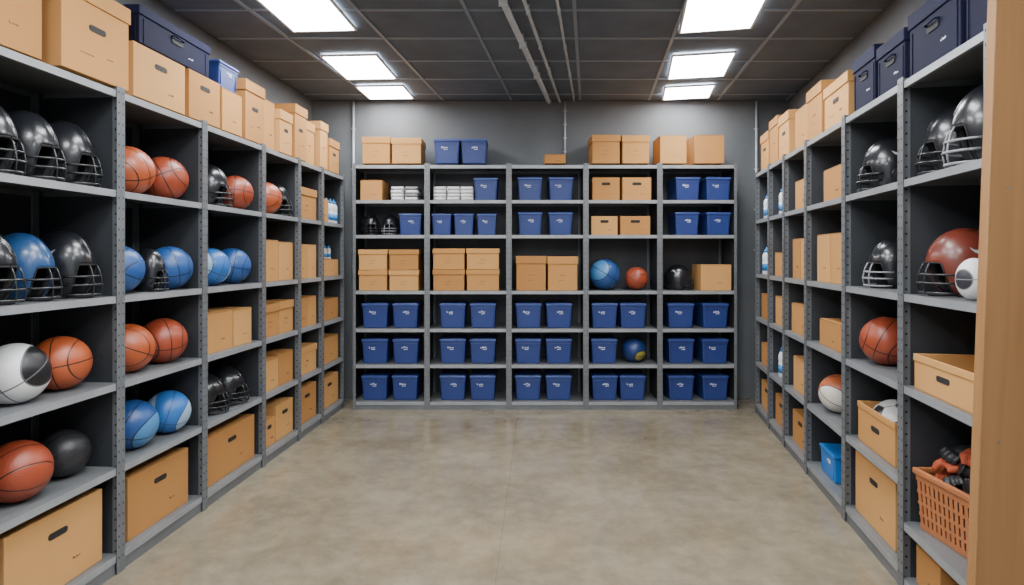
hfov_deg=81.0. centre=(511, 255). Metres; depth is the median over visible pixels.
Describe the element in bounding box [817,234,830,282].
carton
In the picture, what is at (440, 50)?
ceiling
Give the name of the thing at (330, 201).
water bottle
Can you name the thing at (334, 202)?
water bottle
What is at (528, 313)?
storage bin
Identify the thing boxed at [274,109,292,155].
storage box
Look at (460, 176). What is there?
metal shelving unit
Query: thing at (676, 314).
storage bin
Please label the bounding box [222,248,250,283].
ball
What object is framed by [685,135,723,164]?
carton
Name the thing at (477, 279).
storage box
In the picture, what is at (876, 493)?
storage box
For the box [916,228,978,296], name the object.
helmet
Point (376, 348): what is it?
storage bin
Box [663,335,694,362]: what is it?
storage bin
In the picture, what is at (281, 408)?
storage box
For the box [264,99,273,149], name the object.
carton
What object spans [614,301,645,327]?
storage bin
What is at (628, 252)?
metal shelving unit
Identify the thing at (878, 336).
basketball
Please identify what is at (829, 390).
basketball
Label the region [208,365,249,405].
helmet
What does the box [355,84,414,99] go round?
recessed light
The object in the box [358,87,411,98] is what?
diffuser
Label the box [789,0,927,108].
wall
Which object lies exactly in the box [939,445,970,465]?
glove
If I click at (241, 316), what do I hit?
carton
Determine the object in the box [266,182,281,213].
basketball
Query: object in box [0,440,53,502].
basketball
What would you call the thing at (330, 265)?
carton
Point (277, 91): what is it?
wall
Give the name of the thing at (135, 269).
ball
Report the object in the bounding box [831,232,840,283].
carton
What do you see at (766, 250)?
water bottle
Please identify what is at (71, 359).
basketball
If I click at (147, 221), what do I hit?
metal shelving unit
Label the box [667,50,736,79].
recessed light
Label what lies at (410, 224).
storage bin
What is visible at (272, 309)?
storage box
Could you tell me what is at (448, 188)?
folded towel
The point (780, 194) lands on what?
water bottle
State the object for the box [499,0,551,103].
conduit pipe
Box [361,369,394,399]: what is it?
storage bin
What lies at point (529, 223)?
storage bin
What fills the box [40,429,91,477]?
ball
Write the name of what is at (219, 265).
ball
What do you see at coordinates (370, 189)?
carton
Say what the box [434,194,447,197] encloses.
folded towel
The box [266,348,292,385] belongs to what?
carton
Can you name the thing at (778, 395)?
storage box
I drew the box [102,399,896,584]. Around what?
floor
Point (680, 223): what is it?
storage bin
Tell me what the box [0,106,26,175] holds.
helmet
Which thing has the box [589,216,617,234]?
storage box
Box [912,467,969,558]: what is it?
laundry basket
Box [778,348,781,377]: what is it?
water bottle
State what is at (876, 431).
storage box
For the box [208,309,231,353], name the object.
carton
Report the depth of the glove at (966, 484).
2.38 m
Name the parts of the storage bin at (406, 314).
lid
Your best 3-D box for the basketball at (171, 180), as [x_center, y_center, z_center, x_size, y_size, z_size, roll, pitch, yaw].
[-1.970,-0.435,3.395,0.250,0.250,0.250,0,0,28]
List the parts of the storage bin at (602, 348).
lid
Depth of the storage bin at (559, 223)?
5.90 m
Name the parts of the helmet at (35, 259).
edge trim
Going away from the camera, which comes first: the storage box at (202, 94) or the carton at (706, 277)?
the storage box at (202, 94)
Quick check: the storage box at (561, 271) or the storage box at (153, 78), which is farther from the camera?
the storage box at (561, 271)
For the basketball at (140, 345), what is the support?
on the metal shelving unit at (147, 221)
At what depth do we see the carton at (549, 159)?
5.88 m
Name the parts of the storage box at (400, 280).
lid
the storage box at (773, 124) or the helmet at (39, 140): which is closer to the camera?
the helmet at (39, 140)
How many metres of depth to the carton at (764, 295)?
5.55 m
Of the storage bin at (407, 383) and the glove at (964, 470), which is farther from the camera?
the storage bin at (407, 383)
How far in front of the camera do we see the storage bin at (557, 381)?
5.90 m
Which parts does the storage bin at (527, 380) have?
lid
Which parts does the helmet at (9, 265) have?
edge trim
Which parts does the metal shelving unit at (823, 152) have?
post, shelf, shelf, shelf, shelf, shelf, shelf, kick plate, panel, post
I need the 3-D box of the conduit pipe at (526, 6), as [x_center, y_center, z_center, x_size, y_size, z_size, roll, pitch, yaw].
[0.204,-1.597,4.475,0.032,0.065,3.398,0,0,10]
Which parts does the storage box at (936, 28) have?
lid, handle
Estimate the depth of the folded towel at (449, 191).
5.89 m
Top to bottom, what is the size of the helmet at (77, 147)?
0.302 m
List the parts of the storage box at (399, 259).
lid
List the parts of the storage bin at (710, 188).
lid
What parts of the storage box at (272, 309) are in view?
lid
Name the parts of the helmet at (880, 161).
edge trim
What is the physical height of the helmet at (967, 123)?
0.333 m
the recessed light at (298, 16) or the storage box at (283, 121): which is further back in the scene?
the storage box at (283, 121)
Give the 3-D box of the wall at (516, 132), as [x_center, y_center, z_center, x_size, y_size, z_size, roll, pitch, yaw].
[0.404,-0.065,6.360,5.112,3.130,0.100,0,0,0]
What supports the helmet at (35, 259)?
on the metal shelving unit at (37, 207)
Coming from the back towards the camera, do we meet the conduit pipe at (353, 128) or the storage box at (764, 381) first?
the conduit pipe at (353, 128)
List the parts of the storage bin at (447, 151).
lid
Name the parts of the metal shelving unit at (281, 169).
post, panel, kick plate, shelf, shelf, shelf, shelf, shelf, shelf, post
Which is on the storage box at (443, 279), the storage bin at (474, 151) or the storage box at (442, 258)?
the storage box at (442, 258)
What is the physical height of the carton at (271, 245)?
0.311 m
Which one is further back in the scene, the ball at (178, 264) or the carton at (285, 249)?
the carton at (285, 249)
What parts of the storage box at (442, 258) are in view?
lid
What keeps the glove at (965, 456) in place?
on the glove
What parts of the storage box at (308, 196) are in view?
lid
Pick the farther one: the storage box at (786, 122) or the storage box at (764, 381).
the storage box at (764, 381)
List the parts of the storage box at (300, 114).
lid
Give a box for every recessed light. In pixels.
[257,0,356,32]
[320,53,396,79]
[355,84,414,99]
[662,83,715,99]
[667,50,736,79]
[679,0,766,33]
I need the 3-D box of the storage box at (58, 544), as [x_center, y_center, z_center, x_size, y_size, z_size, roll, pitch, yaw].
[-2.074,1.244,2.548,0.312,0.330,0.503,0,0,4]
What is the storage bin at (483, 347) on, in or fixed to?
on the metal shelving unit at (460, 176)
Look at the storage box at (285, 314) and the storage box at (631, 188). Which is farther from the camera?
the storage box at (631, 188)
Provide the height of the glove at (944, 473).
0.094 m
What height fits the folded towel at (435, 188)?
0.033 m
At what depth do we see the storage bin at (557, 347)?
5.90 m
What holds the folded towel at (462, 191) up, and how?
on the folded towel at (462, 195)
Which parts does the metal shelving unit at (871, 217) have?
post, shelf, shelf, shelf, shelf, shelf, shelf, kick plate, panel, post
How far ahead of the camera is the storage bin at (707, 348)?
5.91 m
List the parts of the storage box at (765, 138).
lid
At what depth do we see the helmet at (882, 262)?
3.12 m
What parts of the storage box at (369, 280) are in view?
lid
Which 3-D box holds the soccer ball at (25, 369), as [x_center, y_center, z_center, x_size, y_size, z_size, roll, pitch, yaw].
[-2.022,0.477,2.439,0.243,0.244,0.244,0,0,-37]
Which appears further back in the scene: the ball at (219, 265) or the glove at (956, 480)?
the ball at (219, 265)
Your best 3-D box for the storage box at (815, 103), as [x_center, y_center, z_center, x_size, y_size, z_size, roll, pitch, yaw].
[2.208,-0.976,4.053,0.324,0.350,0.332,0,0,11]
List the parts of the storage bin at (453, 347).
lid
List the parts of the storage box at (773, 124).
lid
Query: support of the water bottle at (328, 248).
on the carton at (330, 265)
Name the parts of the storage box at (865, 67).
lid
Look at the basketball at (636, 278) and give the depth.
5.92 m
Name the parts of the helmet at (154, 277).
edge trim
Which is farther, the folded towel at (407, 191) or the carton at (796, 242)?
the folded towel at (407, 191)
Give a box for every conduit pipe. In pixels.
[351,101,355,284]
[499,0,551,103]
[522,0,560,102]
[555,0,574,101]
[563,101,566,163]
[754,101,758,250]
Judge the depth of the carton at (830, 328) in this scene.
3.76 m
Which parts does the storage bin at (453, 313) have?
lid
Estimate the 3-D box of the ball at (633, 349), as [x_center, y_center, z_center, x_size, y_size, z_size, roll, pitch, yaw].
[1.220,0.940,6.000,0.240,0.240,0.240,0,0,29]
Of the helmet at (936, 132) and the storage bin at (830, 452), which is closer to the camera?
the helmet at (936, 132)
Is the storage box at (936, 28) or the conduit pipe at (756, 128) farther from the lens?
the conduit pipe at (756, 128)
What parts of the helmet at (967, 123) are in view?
edge trim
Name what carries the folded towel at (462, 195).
on the folded towel at (462, 198)
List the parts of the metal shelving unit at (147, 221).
post, panel, post, kick plate, shelf, shelf, shelf, shelf, shelf, shelf, panel, post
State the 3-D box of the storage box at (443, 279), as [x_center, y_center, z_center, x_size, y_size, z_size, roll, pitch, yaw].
[-0.620,0.237,6.040,0.316,0.205,0.324,0,0,0]
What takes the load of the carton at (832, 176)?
on the metal shelving unit at (823, 152)
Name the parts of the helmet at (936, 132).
edge trim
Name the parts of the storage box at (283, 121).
lid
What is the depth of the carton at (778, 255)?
5.04 m
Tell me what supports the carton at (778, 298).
on the metal shelving unit at (775, 170)
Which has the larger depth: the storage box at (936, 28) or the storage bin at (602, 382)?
the storage bin at (602, 382)
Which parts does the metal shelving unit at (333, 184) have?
post, panel, shelf, shelf, shelf, shelf, shelf, shelf, kick plate, post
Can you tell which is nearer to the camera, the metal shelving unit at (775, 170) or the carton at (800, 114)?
the carton at (800, 114)
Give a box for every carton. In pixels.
[208,307,250,346]
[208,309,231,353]
[218,87,241,136]
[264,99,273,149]
[266,240,277,281]
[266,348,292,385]
[266,356,277,391]
[278,242,292,280]
[301,244,306,278]
[301,295,315,325]
[301,297,306,327]
[307,244,315,277]
[324,198,327,221]
[324,259,337,276]
[324,297,337,320]
[324,333,337,363]
[361,180,388,199]
[543,154,565,164]
[653,135,685,164]
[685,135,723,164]
[692,264,730,290]
[762,293,766,318]
[762,342,766,366]
[775,252,781,276]
[776,296,781,325]
[792,303,803,335]
[793,238,800,278]
[794,355,803,395]
[795,104,806,148]
[795,178,803,208]
[801,238,803,278]
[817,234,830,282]
[820,318,840,352]
[824,164,840,201]
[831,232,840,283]
[916,544,958,584]
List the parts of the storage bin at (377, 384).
lid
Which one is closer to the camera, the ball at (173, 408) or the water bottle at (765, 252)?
the ball at (173, 408)
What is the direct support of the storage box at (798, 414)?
on the metal shelving unit at (793, 162)
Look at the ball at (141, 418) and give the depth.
3.06 m
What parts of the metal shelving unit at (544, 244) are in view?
post, shelf, shelf, shelf, shelf, shelf, shelf, shelf, kick plate, post, panel, post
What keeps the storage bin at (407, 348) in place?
on the metal shelving unit at (394, 175)
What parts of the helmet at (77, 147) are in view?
edge trim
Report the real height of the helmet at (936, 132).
0.297 m
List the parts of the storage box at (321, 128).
lid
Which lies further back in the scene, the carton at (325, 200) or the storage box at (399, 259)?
the storage box at (399, 259)
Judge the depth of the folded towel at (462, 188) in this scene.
5.89 m
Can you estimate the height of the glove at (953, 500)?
0.060 m
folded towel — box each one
[391,187,405,191]
[391,190,405,193]
[391,194,404,197]
[391,197,404,199]
[405,187,421,192]
[405,194,421,198]
[405,197,420,199]
[406,190,421,195]
[433,197,446,199]
[434,187,447,191]
[434,190,447,194]
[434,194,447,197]
[447,187,460,190]
[447,190,460,194]
[447,197,460,199]
[448,194,460,198]
[460,187,474,192]
[461,190,474,195]
[461,194,474,198]
[461,197,474,199]
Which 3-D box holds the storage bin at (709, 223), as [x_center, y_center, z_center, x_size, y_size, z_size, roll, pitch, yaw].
[2.030,-0.318,6.053,0.240,0.226,0.326,0,0,-1]
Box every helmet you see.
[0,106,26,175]
[0,234,26,304]
[3,233,62,301]
[8,110,66,181]
[40,230,102,298]
[49,121,102,186]
[134,248,169,291]
[208,164,232,206]
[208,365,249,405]
[208,373,229,414]
[271,183,292,215]
[361,214,379,234]
[381,215,399,234]
[664,265,693,289]
[855,137,896,191]
[862,237,896,288]
[915,106,963,175]
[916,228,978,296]
[941,84,983,167]
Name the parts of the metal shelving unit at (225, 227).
post, post, panel, kick plate, shelf, shelf, shelf, shelf, shelf, shelf, post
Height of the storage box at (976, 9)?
0.290 m
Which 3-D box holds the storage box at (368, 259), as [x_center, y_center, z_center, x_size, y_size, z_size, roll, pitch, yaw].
[-1.365,0.036,6.040,0.286,0.200,0.324,0,0,0]
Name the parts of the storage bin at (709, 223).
lid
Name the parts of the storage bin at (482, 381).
lid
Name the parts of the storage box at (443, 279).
lid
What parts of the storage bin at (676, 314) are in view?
lid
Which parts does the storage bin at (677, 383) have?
lid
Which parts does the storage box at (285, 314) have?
lid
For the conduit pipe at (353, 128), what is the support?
attached to the wall at (516, 132)
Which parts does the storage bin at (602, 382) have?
lid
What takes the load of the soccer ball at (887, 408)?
in the storage box at (876, 431)
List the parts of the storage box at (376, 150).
lid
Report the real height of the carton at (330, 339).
0.241 m
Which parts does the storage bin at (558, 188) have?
lid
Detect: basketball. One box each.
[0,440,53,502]
[35,336,92,389]
[125,146,155,193]
[125,324,155,372]
[143,318,187,362]
[144,157,188,198]
[222,176,253,208]
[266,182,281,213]
[625,267,647,289]
[818,374,840,412]
[859,317,896,364]
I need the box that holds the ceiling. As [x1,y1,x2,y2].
[157,0,894,100]
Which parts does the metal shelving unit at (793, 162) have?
post, shelf, shelf, shelf, shelf, shelf, shelf, kick plate, panel, post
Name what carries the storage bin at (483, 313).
on the metal shelving unit at (460, 176)
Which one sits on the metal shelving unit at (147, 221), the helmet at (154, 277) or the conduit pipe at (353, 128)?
the helmet at (154, 277)
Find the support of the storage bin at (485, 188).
on the metal shelving unit at (460, 176)
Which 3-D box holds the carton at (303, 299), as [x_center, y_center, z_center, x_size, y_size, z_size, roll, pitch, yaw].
[-1.912,0.474,5.041,0.311,0.251,0.190,0,0,4]
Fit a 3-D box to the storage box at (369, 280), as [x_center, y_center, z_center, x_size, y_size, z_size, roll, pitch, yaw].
[-1.365,0.239,6.040,0.286,0.200,0.324,0,0,0]
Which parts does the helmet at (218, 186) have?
edge trim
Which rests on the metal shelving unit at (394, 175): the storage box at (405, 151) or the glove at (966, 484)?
the storage box at (405, 151)
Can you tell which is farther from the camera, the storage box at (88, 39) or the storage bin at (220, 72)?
the storage bin at (220, 72)
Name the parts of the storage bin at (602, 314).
lid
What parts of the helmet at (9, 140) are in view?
edge trim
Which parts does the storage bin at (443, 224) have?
lid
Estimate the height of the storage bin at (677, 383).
0.244 m
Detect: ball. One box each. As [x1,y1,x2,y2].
[0,343,51,403]
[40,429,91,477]
[125,246,145,291]
[125,400,158,448]
[148,390,190,432]
[156,246,192,288]
[208,248,230,285]
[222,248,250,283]
[589,259,619,289]
[622,338,645,361]
[873,399,896,422]
[955,258,977,300]
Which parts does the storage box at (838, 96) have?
lid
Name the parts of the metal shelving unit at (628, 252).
post, panel, shelf, shelf, shelf, shelf, shelf, shelf, shelf, kick plate, post, panel, post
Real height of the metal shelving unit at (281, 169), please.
2.300 m
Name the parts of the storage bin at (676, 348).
lid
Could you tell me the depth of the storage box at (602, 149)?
5.88 m
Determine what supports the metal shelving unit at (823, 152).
on the floor
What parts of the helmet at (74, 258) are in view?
edge trim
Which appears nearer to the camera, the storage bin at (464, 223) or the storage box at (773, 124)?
the storage box at (773, 124)
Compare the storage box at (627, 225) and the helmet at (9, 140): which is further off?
the storage box at (627, 225)
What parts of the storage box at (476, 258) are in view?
lid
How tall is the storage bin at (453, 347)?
0.244 m
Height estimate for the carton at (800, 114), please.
0.311 m
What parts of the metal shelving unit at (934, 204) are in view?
post, shelf, shelf, shelf, shelf, shelf, shelf, post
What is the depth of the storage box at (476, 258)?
5.88 m
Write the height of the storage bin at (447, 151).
0.244 m
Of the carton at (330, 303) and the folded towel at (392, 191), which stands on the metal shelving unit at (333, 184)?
the carton at (330, 303)
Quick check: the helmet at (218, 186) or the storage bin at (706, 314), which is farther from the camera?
the storage bin at (706, 314)
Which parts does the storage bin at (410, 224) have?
lid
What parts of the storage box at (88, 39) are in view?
lid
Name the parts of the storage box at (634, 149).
lid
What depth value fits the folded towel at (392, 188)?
5.89 m
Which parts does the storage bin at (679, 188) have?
lid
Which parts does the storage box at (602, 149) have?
lid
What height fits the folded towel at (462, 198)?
0.033 m
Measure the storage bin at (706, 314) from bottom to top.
0.244 m
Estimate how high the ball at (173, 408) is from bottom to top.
0.235 m
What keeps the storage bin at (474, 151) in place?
on the metal shelving unit at (460, 176)
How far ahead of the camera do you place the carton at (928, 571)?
2.54 m
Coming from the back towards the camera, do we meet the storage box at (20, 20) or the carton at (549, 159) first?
the carton at (549, 159)
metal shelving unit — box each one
[0,46,120,584]
[121,88,204,571]
[205,121,263,509]
[264,144,299,466]
[300,158,322,439]
[323,167,344,422]
[353,163,426,409]
[427,163,508,409]
[509,163,585,409]
[586,163,659,409]
[660,163,736,409]
[755,164,767,427]
[768,155,782,445]
[783,140,804,472]
[805,116,842,518]
[843,79,899,584]
[900,22,986,584]
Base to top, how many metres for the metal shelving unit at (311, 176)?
2.300 m
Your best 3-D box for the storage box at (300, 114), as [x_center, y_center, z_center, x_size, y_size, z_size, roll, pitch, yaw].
[-1.915,-1.022,5.013,0.324,0.440,0.246,0,0,4]
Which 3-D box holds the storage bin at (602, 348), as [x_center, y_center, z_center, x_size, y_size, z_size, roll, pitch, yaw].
[0.910,0.937,6.067,0.260,0.244,0.354,0,0,1]
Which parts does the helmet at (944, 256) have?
edge trim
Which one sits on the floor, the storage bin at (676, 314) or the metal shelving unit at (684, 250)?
the metal shelving unit at (684, 250)
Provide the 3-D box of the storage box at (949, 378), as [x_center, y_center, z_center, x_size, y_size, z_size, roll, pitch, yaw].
[1.872,0.503,2.365,0.318,0.153,0.489,0,0,11]
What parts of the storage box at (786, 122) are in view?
lid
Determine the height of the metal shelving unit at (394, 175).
2.405 m
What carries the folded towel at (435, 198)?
on the metal shelving unit at (460, 176)
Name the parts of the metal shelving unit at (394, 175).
post, panel, post, shelf, shelf, shelf, shelf, shelf, shelf, shelf, kick plate, panel, post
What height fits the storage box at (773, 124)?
0.390 m
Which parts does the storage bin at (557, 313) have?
lid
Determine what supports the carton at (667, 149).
on the metal shelving unit at (684, 250)
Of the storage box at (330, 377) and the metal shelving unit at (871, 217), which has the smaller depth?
the metal shelving unit at (871, 217)
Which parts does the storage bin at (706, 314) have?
lid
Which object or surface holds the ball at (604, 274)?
on the metal shelving unit at (628, 252)
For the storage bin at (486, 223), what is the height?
0.212 m
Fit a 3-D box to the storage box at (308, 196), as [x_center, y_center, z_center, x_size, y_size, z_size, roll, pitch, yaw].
[-1.906,-0.446,5.143,0.324,0.270,0.407,0,0,4]
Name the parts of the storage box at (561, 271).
lid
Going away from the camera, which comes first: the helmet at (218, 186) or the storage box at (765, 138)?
the helmet at (218, 186)
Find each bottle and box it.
[324,245,326,258]
[325,198,329,221]
[327,245,330,258]
[329,199,333,222]
[333,200,337,222]
[762,247,766,273]
[764,196,766,217]
[765,250,766,274]
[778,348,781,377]
[779,189,781,213]
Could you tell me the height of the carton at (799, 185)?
0.221 m
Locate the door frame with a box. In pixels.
[966,0,1023,584]
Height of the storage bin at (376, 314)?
0.244 m
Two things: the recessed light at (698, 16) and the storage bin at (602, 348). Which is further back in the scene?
the storage bin at (602, 348)
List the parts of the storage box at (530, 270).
lid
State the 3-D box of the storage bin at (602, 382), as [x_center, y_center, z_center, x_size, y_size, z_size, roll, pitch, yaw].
[0.910,1.297,6.067,0.260,0.244,0.354,0,0,-1]
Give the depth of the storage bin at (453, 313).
5.90 m
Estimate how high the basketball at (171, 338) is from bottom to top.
0.250 m
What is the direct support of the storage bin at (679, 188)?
on the metal shelving unit at (684, 250)
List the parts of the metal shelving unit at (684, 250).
post, panel, shelf, shelf, shelf, shelf, shelf, shelf, shelf, kick plate, post, panel, post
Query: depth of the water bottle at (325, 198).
5.67 m
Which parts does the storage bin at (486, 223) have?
lid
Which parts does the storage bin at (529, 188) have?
lid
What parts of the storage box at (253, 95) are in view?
lid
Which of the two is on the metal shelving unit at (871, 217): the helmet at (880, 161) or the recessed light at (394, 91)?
the helmet at (880, 161)
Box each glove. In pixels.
[932,458,960,472]
[935,468,953,480]
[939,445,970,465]
[943,473,969,486]
[948,500,968,514]
[958,463,970,478]
[959,448,970,466]
[962,481,969,494]
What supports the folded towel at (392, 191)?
on the folded towel at (392, 195)
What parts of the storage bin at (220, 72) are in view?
lid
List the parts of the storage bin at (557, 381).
lid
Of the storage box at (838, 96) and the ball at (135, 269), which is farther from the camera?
the storage box at (838, 96)
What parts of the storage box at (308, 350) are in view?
lid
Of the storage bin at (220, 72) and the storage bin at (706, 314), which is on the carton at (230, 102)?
the storage bin at (220, 72)
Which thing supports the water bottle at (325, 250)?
on the carton at (330, 265)
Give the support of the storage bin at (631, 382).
on the metal shelving unit at (628, 252)
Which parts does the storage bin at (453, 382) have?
lid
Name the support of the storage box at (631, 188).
on the metal shelving unit at (628, 252)
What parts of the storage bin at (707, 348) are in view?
lid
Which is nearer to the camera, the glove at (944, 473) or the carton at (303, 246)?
the glove at (944, 473)
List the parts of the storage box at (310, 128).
lid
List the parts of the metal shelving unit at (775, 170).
post, shelf, shelf, shelf, shelf, shelf, shelf, kick plate, panel, post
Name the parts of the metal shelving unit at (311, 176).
post, panel, shelf, kick plate, shelf, shelf, shelf, shelf, shelf, post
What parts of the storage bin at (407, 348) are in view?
lid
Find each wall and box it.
[114,0,311,120]
[312,101,788,398]
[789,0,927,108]
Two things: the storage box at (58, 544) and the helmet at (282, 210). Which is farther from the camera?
the helmet at (282, 210)
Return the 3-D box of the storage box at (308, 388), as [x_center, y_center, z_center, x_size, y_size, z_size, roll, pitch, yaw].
[-1.905,1.260,5.143,0.312,0.300,0.393,0,0,4]
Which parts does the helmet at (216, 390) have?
edge trim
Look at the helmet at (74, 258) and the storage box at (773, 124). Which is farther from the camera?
the storage box at (773, 124)
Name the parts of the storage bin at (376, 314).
lid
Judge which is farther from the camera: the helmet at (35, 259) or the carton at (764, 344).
the carton at (764, 344)
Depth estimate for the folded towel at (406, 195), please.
5.89 m
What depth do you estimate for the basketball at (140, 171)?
3.04 m
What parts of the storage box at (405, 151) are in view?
lid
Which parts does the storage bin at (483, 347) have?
lid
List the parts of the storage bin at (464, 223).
lid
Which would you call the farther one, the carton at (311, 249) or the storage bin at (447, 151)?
the storage bin at (447, 151)
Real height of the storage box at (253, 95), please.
0.410 m
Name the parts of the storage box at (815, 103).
lid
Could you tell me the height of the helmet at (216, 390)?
0.256 m
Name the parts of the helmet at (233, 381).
edge trim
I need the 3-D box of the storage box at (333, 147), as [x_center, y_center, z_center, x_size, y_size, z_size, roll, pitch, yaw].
[-1.865,-0.958,5.783,0.324,0.310,0.266,0,0,4]
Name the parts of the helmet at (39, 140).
edge trim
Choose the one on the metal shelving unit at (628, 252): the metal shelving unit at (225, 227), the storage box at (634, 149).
the storage box at (634, 149)
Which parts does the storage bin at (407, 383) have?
lid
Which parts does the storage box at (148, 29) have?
lid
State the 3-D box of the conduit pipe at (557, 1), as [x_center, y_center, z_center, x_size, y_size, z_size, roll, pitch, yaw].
[0.392,-1.609,4.500,0.027,0.042,3.437,0,0,8]
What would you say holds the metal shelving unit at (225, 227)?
on the floor
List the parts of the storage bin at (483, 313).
lid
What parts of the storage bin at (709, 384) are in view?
lid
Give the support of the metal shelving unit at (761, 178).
on the floor
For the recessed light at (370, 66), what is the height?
0.018 m
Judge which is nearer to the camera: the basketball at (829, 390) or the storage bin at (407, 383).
the basketball at (829, 390)
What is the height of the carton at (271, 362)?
0.231 m
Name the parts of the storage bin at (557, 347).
lid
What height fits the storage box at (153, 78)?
0.275 m
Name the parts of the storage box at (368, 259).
lid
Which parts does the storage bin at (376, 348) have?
lid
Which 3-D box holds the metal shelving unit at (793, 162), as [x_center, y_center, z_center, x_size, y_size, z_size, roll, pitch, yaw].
[2.287,0.350,4.388,0.432,2.300,0.590,0,0,11]
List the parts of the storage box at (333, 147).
lid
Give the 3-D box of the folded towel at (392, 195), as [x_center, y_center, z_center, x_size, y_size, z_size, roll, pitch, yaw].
[-1.128,-0.597,6.025,0.125,0.033,0.281,0,0,1]
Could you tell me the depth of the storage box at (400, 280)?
5.88 m
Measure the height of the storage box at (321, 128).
0.420 m
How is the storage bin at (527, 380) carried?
on the metal shelving unit at (544, 244)
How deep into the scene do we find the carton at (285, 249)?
4.71 m
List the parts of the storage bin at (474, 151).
lid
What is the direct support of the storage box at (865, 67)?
on the metal shelving unit at (871, 217)
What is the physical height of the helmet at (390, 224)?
0.210 m
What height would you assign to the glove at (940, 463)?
0.069 m
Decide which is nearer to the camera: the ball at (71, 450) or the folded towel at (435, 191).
the ball at (71, 450)
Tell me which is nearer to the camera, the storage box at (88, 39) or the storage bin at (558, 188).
the storage box at (88, 39)
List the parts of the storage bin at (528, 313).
lid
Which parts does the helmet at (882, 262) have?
edge trim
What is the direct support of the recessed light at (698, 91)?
in the ceiling
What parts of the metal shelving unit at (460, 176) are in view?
post, panel, post, shelf, shelf, shelf, shelf, shelf, shelf, shelf, kick plate, post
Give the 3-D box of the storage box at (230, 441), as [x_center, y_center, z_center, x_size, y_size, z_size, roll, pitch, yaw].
[-1.984,1.260,3.933,0.312,0.300,0.593,0,0,4]
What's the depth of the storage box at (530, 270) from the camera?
5.88 m
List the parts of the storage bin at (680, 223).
lid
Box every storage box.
[0,0,41,59]
[0,488,101,584]
[39,0,130,90]
[121,4,210,77]
[125,41,184,114]
[125,447,187,541]
[183,68,219,128]
[208,414,253,486]
[236,78,264,143]
[266,299,293,333]
[266,303,279,337]
[266,397,292,441]
[266,416,274,447]
[274,103,307,161]
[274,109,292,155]
[301,186,316,219]
[301,342,316,374]
[301,381,315,423]
[306,120,314,164]
[308,121,327,169]
[324,371,337,408]
[327,138,339,173]
[358,250,389,269]
[358,270,389,290]
[362,137,393,164]
[389,250,423,269]
[389,270,423,290]
[391,138,425,164]
[433,249,466,268]
[433,269,466,290]
[466,249,499,268]
[466,269,499,290]
[516,256,545,290]
[546,256,577,290]
[588,135,619,164]
[589,177,619,199]
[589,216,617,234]
[618,135,649,164]
[618,216,649,234]
[620,177,650,199]
[760,130,769,170]
[762,379,766,409]
[769,114,782,163]
[776,393,781,426]
[778,109,797,158]
[793,408,803,450]
[806,79,835,139]
[823,70,853,129]
[853,43,883,111]
[856,450,896,551]
[857,400,896,467]
[876,27,909,96]
[908,0,966,76]
[913,353,974,414]
[967,0,987,40]
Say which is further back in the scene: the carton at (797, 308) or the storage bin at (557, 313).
the storage bin at (557, 313)
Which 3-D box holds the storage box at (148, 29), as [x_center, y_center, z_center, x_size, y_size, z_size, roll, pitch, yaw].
[-2.006,-1.179,3.357,0.316,0.190,0.637,0,0,4]
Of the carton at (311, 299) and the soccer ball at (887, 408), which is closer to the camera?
the soccer ball at (887, 408)
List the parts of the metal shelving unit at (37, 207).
panel, post, shelf, shelf, shelf, shelf, shelf, panel, shelf, kick plate, post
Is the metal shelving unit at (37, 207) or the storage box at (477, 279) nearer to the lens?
the metal shelving unit at (37, 207)
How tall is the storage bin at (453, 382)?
0.244 m
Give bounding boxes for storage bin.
[209,59,238,93]
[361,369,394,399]
[362,301,393,327]
[362,335,394,362]
[392,301,422,327]
[392,335,422,362]
[392,369,423,399]
[399,214,423,234]
[431,214,453,234]
[433,139,461,164]
[439,301,467,327]
[439,369,467,399]
[440,335,467,362]
[454,214,474,234]
[461,139,487,164]
[469,369,496,399]
[470,301,496,327]
[470,335,496,362]
[474,178,498,199]
[477,214,496,234]
[515,301,541,327]
[515,335,540,362]
[515,369,540,399]
[517,177,541,199]
[517,212,541,234]
[543,301,571,327]
[544,335,571,362]
[544,369,571,399]
[546,177,572,199]
[547,212,572,234]
[589,301,617,327]
[589,335,616,362]
[589,369,617,399]
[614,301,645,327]
[614,369,645,399]
[663,301,693,327]
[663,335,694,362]
[663,369,694,399]
[666,177,699,199]
[667,212,699,234]
[692,301,728,327]
[692,335,728,362]
[692,369,728,399]
[698,177,730,199]
[698,212,730,234]
[819,443,840,483]
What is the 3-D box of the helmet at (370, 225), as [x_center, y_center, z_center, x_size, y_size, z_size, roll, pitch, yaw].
[-1.416,-0.313,6.012,0.180,0.215,0.261,0,0,-25]
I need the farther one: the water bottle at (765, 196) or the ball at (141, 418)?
the water bottle at (765, 196)
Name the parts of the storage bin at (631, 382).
lid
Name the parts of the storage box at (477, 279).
lid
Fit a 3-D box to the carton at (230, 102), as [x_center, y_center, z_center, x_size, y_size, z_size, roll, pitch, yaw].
[-1.984,-0.938,3.938,0.311,0.271,0.244,0,0,4]
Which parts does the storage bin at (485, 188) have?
lid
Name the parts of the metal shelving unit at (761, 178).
post, shelf, shelf, shelf, shelf, shelf, shelf, kick plate, panel, post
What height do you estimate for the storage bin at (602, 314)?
0.244 m
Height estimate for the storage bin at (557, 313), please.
0.244 m
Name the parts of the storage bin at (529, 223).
lid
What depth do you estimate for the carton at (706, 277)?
5.88 m
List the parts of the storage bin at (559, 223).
lid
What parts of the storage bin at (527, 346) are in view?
lid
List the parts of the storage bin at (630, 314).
lid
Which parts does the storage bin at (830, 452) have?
lid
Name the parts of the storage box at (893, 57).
handle, lid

